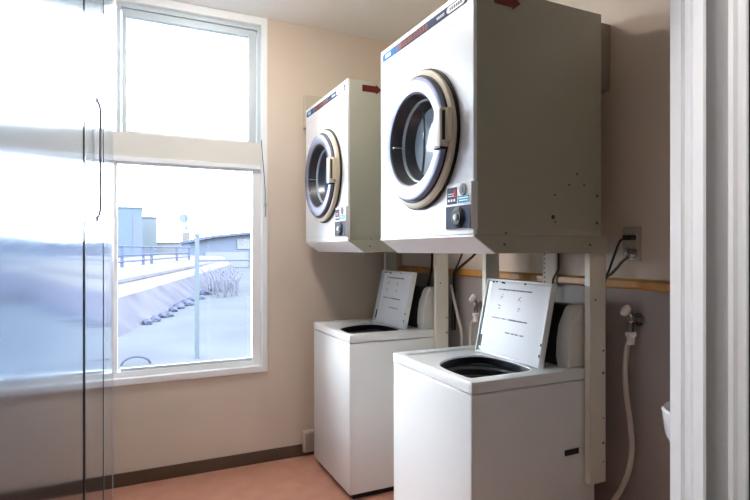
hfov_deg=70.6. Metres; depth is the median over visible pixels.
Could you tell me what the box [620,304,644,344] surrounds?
water tap
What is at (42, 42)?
sliding door
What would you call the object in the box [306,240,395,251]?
tray
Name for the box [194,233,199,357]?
post
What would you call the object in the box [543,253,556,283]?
metal bracket
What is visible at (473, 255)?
power cable
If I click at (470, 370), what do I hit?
tub
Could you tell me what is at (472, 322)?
hose
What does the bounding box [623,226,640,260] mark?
wall outlet
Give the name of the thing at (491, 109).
dryer
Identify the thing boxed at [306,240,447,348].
stand
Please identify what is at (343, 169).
dryer
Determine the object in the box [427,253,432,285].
power cable
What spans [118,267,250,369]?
ground
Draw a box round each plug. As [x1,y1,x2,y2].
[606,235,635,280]
[606,247,636,279]
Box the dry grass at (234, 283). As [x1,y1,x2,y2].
[201,266,242,297]
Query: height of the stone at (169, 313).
0.156 m
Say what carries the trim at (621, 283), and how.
attached to the wall at (635, 111)
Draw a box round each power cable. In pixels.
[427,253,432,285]
[451,253,462,329]
[453,254,475,329]
[552,253,558,282]
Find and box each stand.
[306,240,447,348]
[381,234,607,484]
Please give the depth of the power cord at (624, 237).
2.14 m
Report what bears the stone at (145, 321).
on the ground at (224, 323)
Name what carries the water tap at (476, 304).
attached to the wall at (635, 111)
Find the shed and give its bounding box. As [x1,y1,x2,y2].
[179,232,250,266]
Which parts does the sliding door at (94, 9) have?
handle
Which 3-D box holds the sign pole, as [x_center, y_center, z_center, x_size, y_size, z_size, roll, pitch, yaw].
[-24.928,-1.929,69.208,1.370,7.258,0.600,0,0,-25]
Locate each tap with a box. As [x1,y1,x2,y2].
[469,294,481,321]
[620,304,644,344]
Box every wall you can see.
[114,20,401,473]
[402,0,669,280]
[749,0,749,499]
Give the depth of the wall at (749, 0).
0.88 m
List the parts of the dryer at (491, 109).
door trim, door, door glass, panel, door handle, latch plate, knob, coin panel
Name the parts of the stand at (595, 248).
leg, leg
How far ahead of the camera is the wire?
8.60 m
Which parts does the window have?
frame, rail, frame, sash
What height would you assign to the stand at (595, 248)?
0.984 m
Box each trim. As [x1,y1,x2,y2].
[399,265,669,291]
[670,0,748,499]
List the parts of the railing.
post, post, post, rail, rail, rail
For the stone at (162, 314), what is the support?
on the ground at (224, 323)
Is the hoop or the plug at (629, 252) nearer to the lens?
the plug at (629, 252)
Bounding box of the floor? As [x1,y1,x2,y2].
[112,454,393,499]
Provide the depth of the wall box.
3.58 m
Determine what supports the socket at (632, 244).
attached to the wall outlet at (632, 244)
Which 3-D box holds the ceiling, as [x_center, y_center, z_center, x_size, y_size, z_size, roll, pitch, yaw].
[-0.092,-1.571,2.250,2.250,0.100,3.090,0,0,-25]
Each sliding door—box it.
[0,0,84,499]
[85,0,103,499]
[104,0,113,499]
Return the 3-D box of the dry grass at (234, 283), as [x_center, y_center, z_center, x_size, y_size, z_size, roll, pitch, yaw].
[-6.254,1.229,21.544,1.643,0.959,6.362,0,0,-18]
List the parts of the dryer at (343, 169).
door trim, door, panel, door handle, latch plate, knob, coin panel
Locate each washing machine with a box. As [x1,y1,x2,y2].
[314,270,433,498]
[393,278,593,499]
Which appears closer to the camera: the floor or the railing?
the floor
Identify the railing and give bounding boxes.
[118,245,190,266]
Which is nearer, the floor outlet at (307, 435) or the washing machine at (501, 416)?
the washing machine at (501, 416)
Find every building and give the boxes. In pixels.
[118,206,142,257]
[142,216,157,255]
[157,242,181,254]
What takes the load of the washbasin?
attached to the wall at (635, 111)
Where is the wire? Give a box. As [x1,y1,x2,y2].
[199,259,250,261]
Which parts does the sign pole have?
plate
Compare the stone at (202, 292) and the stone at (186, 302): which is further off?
the stone at (202, 292)
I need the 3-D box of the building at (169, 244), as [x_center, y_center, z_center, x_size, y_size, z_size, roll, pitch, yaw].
[-47.339,-0.006,124.630,7.858,3.413,6.150,0,0,-25]
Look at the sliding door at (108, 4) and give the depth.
2.26 m
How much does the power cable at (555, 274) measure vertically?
0.263 m
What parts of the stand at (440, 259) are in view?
leg, leg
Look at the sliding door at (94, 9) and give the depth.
1.24 m
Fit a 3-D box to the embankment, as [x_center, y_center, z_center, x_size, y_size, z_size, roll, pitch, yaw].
[-14.598,1.135,30.815,11.930,1.170,52.142,0,0,-10]
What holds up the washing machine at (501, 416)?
on the floor
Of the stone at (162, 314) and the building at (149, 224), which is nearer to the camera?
the stone at (162, 314)
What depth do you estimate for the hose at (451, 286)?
3.15 m
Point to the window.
(139, 148)
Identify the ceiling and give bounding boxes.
[171,0,448,42]
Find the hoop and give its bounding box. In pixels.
[120,355,150,365]
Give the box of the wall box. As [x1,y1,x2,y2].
[303,95,322,128]
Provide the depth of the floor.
3.13 m
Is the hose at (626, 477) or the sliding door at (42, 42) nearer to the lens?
the sliding door at (42, 42)
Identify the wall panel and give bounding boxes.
[403,271,669,499]
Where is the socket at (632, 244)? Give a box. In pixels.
[625,229,636,257]
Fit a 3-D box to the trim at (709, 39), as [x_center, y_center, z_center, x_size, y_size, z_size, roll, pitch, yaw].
[0.569,0.340,0.905,0.072,2.120,0.090,0,0,-25]
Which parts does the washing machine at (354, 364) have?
panel, lid, control panel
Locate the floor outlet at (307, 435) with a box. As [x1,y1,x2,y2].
[302,429,313,452]
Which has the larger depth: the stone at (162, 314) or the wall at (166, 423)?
the stone at (162, 314)
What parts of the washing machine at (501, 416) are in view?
panel, lid, control panel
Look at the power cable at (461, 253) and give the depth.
3.25 m
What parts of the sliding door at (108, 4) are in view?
post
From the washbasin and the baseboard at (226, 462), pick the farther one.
the baseboard at (226, 462)
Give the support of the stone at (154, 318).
on the ground at (224, 323)
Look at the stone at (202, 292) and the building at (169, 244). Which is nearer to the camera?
the stone at (202, 292)
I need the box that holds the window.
[113,0,267,385]
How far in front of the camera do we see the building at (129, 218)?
99.88 m
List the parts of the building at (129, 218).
shaded panel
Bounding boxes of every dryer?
[305,78,381,241]
[381,0,609,237]
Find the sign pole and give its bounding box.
[179,207,189,240]
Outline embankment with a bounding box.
[118,255,235,336]
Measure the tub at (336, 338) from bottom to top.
0.341 m
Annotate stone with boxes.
[142,319,152,324]
[151,316,160,321]
[158,312,167,317]
[166,311,173,316]
[168,307,177,311]
[173,302,184,308]
[180,299,193,305]
[199,289,211,294]
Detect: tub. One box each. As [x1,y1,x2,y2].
[333,329,384,341]
[450,363,516,377]
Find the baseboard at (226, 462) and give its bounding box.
[114,444,313,487]
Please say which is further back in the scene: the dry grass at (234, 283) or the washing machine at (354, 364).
the dry grass at (234, 283)
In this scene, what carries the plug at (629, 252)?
attached to the wall at (635, 111)
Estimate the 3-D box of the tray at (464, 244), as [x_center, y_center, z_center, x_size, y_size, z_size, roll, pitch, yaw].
[0.479,-0.018,2.305,0.651,0.068,0.741,0,0,-25]
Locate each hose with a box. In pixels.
[450,285,462,345]
[469,319,473,344]
[611,341,634,499]
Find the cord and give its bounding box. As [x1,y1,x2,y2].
[261,140,266,216]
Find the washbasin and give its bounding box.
[661,401,669,441]
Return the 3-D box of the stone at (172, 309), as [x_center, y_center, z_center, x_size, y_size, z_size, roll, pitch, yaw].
[-5.523,1.651,14.499,0.256,0.174,0.247,0,0,-25]
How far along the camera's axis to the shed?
50.81 m
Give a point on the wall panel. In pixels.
(649, 356)
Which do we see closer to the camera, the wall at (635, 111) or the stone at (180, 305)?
the wall at (635, 111)
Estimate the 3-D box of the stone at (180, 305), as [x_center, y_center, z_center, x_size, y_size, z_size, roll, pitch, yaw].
[-5.649,1.642,15.296,0.344,0.279,0.400,0,0,-13]
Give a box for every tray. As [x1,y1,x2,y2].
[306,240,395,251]
[381,234,607,253]

